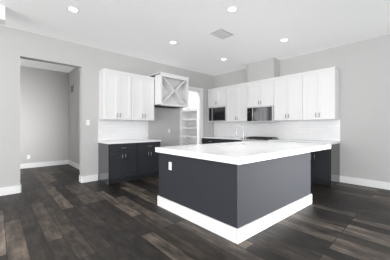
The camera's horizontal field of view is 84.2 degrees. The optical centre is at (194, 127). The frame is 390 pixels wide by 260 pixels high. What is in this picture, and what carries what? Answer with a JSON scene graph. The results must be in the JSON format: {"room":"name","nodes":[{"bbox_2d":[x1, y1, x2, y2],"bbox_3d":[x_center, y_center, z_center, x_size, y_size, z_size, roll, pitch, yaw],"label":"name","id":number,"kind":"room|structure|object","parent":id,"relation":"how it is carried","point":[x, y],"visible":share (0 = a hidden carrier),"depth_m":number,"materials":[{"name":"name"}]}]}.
{"room":"kitchen","nodes":[
{"label":"kitchen","id":0,"kind":"room"},
{"bbox_2d":[20,66,68,163],"bbox_3d":[-5.509,-0.305,6.189,3.640,3.050,0.170,0,0,-42],"label":"wall","id":1,"kind":"structure","parent":0,"point":[44,115],"depth_m":6.77,"materials":[{"name":"grey paint"}]},
{"bbox_2d":[20,160,67,168],"bbox_3d":[-5.446,1.150,6.121,3.300,0.140,0.016,0,0,-42],"label":"baseboard","id":2,"kind":"structure","parent":1,"relation":"attached to","point":[39,164],"depth_m":6.74,"materials":[{"name":"white wood"}]},
{"bbox_2d":[69,68,79,164],"bbox_3d":[-3.216,-0.305,6.256,0.170,3.050,2.826,0,0,-42],"label":"wall","id":3,"kind":"structure","parent":0,"point":[74,121],"depth_m":6.70,"materials":[{"name":"grey paint"}]},
{"bbox_2d":[68,160,79,169],"bbox_3d":[-3.275,1.150,6.182,0.016,0.140,2.800,0,0,-42],"label":"baseboard","id":4,"kind":"structure","parent":3,"relation":"attached to","point":[71,163],"depth_m":6.65,"materials":[{"name":"white wood"}]},
{"bbox_2d":[0,25,213,187],"bbox_3d":[-2.708,-0.305,4.687,9.340,3.050,0.170,0,0,-42],"label":"wall","id":5,"kind":"structure","parent":0,"point":[16,45],"depth_m":4.79,"materials":[{"name":"grey paint"}]},
{"bbox_2d":[0,184,20,195],"bbox_3d":[-4.599,1.150,2.825,3.636,0.140,0.020,0,0,-42],"label":"baseboard","id":6,"kind":"structure","parent":5,"relation":"attached to","point":[12,189],"depth_m":3.94,"materials":[{"name":"white wood"}]},
{"bbox_2d":[80,174,97,182],"bbox_3d":[-2.372,1.150,4.866,0.351,0.140,0.020,0,0,-42],"label":"baseboard","id":7,"kind":"structure","parent":5,"relation":"attached to","point":[90,178],"depth_m":4.84,"materials":[{"name":"white wood"}]},
{"bbox_2d":[99,68,133,119],"bbox_3d":[-1.857,-0.733,5.125,0.707,1.104,0.327,0,0,-42],"label":"upper cabinet","id":8,"kind":"object","parent":5,"relation":"attached to","point":[125,96],"depth_m":4.96,"materials":[{"name":"white wood"}]},
{"bbox_2d":[98,120,147,140],"bbox_3d":[-1.757,0.065,5.436,1.315,0.488,0.008,0,0,-42],"label":"backsplash","id":9,"kind":"structure","parent":5,"relation":"attached to","point":[121,130],"depth_m":5.38,"materials":[{"name":"tile"}]},
{"bbox_2d":[134,76,153,119],"bbox_3d":[-1.427,-0.733,5.520,0.706,1.104,0.327,0,0,-42],"label":"upper cabinet","id":10,"kind":"object","parent":5,"relation":"attached to","point":[143,85],"depth_m":5.42,"materials":[{"name":"white wood"}]},
{"bbox_2d":[150,72,188,108],"bbox_3d":[-0.723,-0.983,5.958,0.939,0.825,0.631,0,0,-42],"label":"cabinet","id":11,"kind":"object","parent":5,"relation":"attached to","point":[170,90],"visible":0.94,"depth_m":5.85,"materials":[{"name":"white wood"}]},
{"bbox_2d":[180,86,202,145],"bbox_3d":[-0.151,-0.045,7.018,0.980,2.530,0.188,0,0,-42],"label":"door frame","id":12,"kind":"structure","parent":5,"relation":"attached to","point":[199,91],"depth_m":7.23,"materials":[{"name":"white"}]},
{"bbox_2d":[183,107,186,143],"bbox_3d":[-1.089,-0.305,8.137,2.290,3.050,0.170,0,0,-42],"label":"wall","id":13,"kind":"structure","parent":0,"point":[185,125],"depth_m":8.67,"materials":[{"name":"white paint"}]},
{"bbox_2d":[0,164,389,259],"bbox_3d":[-0.624,1.250,2.413,9.340,0.060,12.340,0,0,-42],"label":"floor","id":14,"kind":"structure","parent":0,"point":[57,212],"depth_m":2.63,"materials":[{"name":"brown wood"}]},
{"bbox_2d":[98,143,141,184],"bbox_3d":[-1.763,0.785,5.015,0.722,0.870,0.617,0,0,-42],"label":"base cabinet","id":15,"kind":"object","parent":14,"relation":"on","point":[124,160],"depth_m":4.78,"materials":[{"name":"grey wood"}]},
{"bbox_2d":[98,139,160,142],"bbox_3d":[-1.541,0.330,5.201,1.316,0.039,0.642,0,0,-42],"label":"countertop","id":16,"kind":"structure","parent":15,"relation":"on","point":[134,140],"depth_m":5.15,"materials":[{"name":"white stone"}]},
{"bbox_2d":[142,143,159,177],"bbox_3d":[-1.330,0.785,5.411,0.709,0.870,0.617,0,0,-42],"label":"base cabinet","id":17,"kind":"object","parent":14,"relation":"on","point":[150,158],"depth_m":5.23,"materials":[{"name":"grey wood"}]},
{"bbox_2d":[202,140,216,143],"bbox_3d":[0.754,0.785,7.109,0.617,0.870,0.893,0,0,-42],"label":"base cabinet","id":18,"kind":"object","parent":14,"relation":"on","point":[203,141],"depth_m":7.00,"materials":[{"name":"grey"}]},
{"bbox_2d":[217,140,241,142],"bbox_3d":[1.253,0.785,6.564,0.617,0.870,0.841,0,0,-42],"label":"base cabinet","id":19,"kind":"object","parent":14,"relation":"on","point":[218,141],"depth_m":6.44,"materials":[{"name":"grey"}]},
{"bbox_2d":[201,136,244,139],"bbox_3d":[0.985,0.330,6.838,0.642,0.039,1.605,0,0,-42],"label":"countertop","id":20,"kind":"structure","parent":19,"relation":"on","point":[209,137],"depth_m":6.70,"materials":[{"name":"white stone"}]},
{"bbox_2d":[157,149,322,243],"bbox_3d":[0.806,0.802,3.577,2.314,0.836,1.607,0,0,-42],"label":"kitchen island","id":21,"kind":"object","parent":14,"relation":"on","point":[237,192],"depth_m":2.68,"materials":[{"name":"grey paint"}]},
{"bbox_2d":[155,145,282,164],"bbox_3d":[0.306,0.347,3.144,1.039,0.073,1.621,0,0,-42],"label":"island countertop","id":22,"kind":"structure","parent":21,"relation":"on","point":[229,154],"depth_m":2.80,"materials":[{"name":"white stone"}]},
{"bbox_2d":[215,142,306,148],"bbox_3d":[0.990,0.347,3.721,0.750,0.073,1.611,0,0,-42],"label":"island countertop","id":23,"kind":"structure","parent":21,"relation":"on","point":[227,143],"depth_m":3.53,"materials":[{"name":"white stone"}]},
{"bbox_2d":[235,125,245,144],"bbox_3d":[0.838,0.130,3.955,0.102,0.358,0.201,0,0,-42],"label":"faucet","id":24,"kind":"object","parent":23,"relation":"on","point":[243,141],"visible":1,"depth_m":3.88,"materials":[{"name":"silver metal"}]},
{"bbox_2d":[239,145,330,164],"bbox_3d":[1.467,0.347,3.089,2.678,0.072,0.110,0,0,-42],"label":"island countertop","id":25,"kind":"structure","parent":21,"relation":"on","point":[262,157],"depth_m":2.76,"materials":[{"name":"white stone"}]},
{"bbox_2d":[241,136,276,140],"bbox_3d":[1.773,0.741,5.924,0.681,0.958,0.792,0,0,-42],"label":"range","id":26,"kind":"object","parent":14,"relation":"on","point":[254,138],"visible":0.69,"depth_m":5.79,"materials":[{"name":"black metal"}]},
{"bbox_2d":[311,144,339,186],"bbox_3d":[2.769,0.785,4.910,0.617,0.870,0.742,0,0,-42],"label":"base cabinet","id":27,"kind":"object","parent":14,"relation":"on","point":[325,166],"depth_m":4.59,"materials":[{"name":"grey wood"}]},
{"bbox_2d":[277,140,339,143],"bbox_3d":[2.544,0.330,5.137,0.642,0.039,1.397,0,0,-42],"label":"countertop","id":28,"kind":"structure","parent":27,"relation":"on","point":[294,141],"depth_m":4.78,"materials":[{"name":"white stone"}]},
{"bbox_2d":[0,0,389,75],"bbox_3d":[-0.624,-1.880,2.413,9.340,0.100,12.340,0,0,-42],"label":"ceiling","id":29,"kind":"structure","parent":0,"point":[149,30],"depth_m":3.91,"materials":[{"name":"white paint"}]},
{"bbox_2d":[0,5,4,24],"bbox_3d":[-3.007,-1.725,3.267,0.200,0.210,0.200,0,0,-42],"label":"ceiling speaker","id":30,"kind":"object","parent":29,"relation":"attached to","point":[2,14],"visible":1,"depth_m":3.25,"materials":[{"name":"white"}]},
{"bbox_2d":[67,6,78,12],"bbox_3d":[-1.885,-1.826,3.345,0.170,0.007,0.170,0,0,-42],"label":"recessed light","id":31,"kind":"object","parent":29,"relation":"in","point":[73,9],"visible":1,"depth_m":3.34,"materials":[{"name":"white plastic"}]},
{"bbox_2d":[210,29,233,38],"bbox_3d":[0.524,-1.823,4.224,0.380,0.012,0.280,0,0,-42],"label":"ceiling vent","id":32,"kind":"object","parent":29,"relation":"in","point":[221,33],"visible":0.98,"depth_m":4.20,"materials":[{"name":"grey metal"}]},
{"bbox_2d":[227,6,237,11],"bbox_3d":[0.577,-1.826,3.337,0.170,0.007,0.170,0,0,-42],"label":"recessed light","id":33,"kind":"object","parent":29,"relation":"in","point":[232,9],"visible":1,"depth_m":3.34,"materials":[{"name":"white plastic"}]},
{"bbox_2d":[248,58,279,81],"bbox_3d":[1.913,-1.567,6.052,0.338,0.523,0.800,0,0,-42],"label":"wall","id":34,"kind":"structure","parent":0,"point":[265,69],"depth_m":5.86,"materials":[{"name":"grey paint"}]},
{"bbox_2d":[187,34,389,182],"bbox_3d":[3.338,-0.305,4.875,0.170,3.050,10.618,0,0,-42],"label":"wall","id":35,"kind":"structure","parent":0,"point":[363,66],"depth_m":4.60,"materials":[{"name":"grey paint"}]},
{"bbox_2d":[208,87,226,121],"bbox_3d":[0.859,-0.733,7.206,0.331,1.104,0.890,0,0,-42],"label":"upper cabinet","id":36,"kind":"object","parent":35,"relation":"attached to","point":[217,97],"depth_m":7.09,"materials":[{"name":"white wood"}]},
{"bbox_2d":[227,83,250,121],"bbox_3d":[1.402,-0.733,6.614,0.331,1.104,0.842,0,0,-42],"label":"upper cabinet","id":37,"kind":"object","parent":35,"relation":"attached to","point":[239,96],"depth_m":6.49,"materials":[{"name":"white wood"}]},
{"bbox_2d":[251,79,274,106],"bbox_3d":[1.916,-0.933,6.055,0.327,0.704,0.800,0,0,-42],"label":"upper cabinet","id":38,"kind":"object","parent":35,"relation":"attached to","point":[262,91],"depth_m":5.89,"materials":[{"name":"white wood"}]},
{"bbox_2d":[247,105,279,121],"bbox_3d":[1.873,-0.364,6.015,0.427,0.428,0.788,0,0,-42],"label":"microwave","id":39,"kind":"object","parent":35,"relation":"attached to","point":[261,114],"visible":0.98,"depth_m":5.85,"materials":[{"name":"silver metal"}]},
{"bbox_2d":[214,120,339,140],"bbox_3d":[1.965,0.065,6.241,0.008,0.488,3.808,0,0,-42],"label":"backsplash","id":40,"kind":"structure","parent":35,"relation":"attached to","point":[324,130],"depth_m":5.73,"materials":[{"name":"tile"}]},
{"bbox_2d":[274,75,298,120],"bbox_3d":[2.428,-0.733,5.496,0.327,1.104,0.838,0,0,-42],"label":"upper cabinet","id":41,"kind":"object","parent":35,"relation":"attached to","point":[286,108],"depth_m":5.41,"materials":[{"name":"white wood"}]},
{"bbox_2d":[299,67,338,118],"bbox_3d":[2.873,-0.733,5.011,0.327,1.104,0.726,0,0,-42],"label":"upper cabinet","id":42,"kind":"object","parent":35,"relation":"attached to","point":[311,95],"depth_m":4.85,"materials":[{"name":"white wood"}]},
{"bbox_2d":[340,176,389,189],"bbox_3d":[4.978,1.150,2.945,0.020,0.140,5.155,0,0,-42],"label":"baseboard","id":43,"kind":"structure","parent":35,"relation":"attached to","point":[357,181],"depth_m":4.49,"materials":[{"name":"white wood"}]}
]}

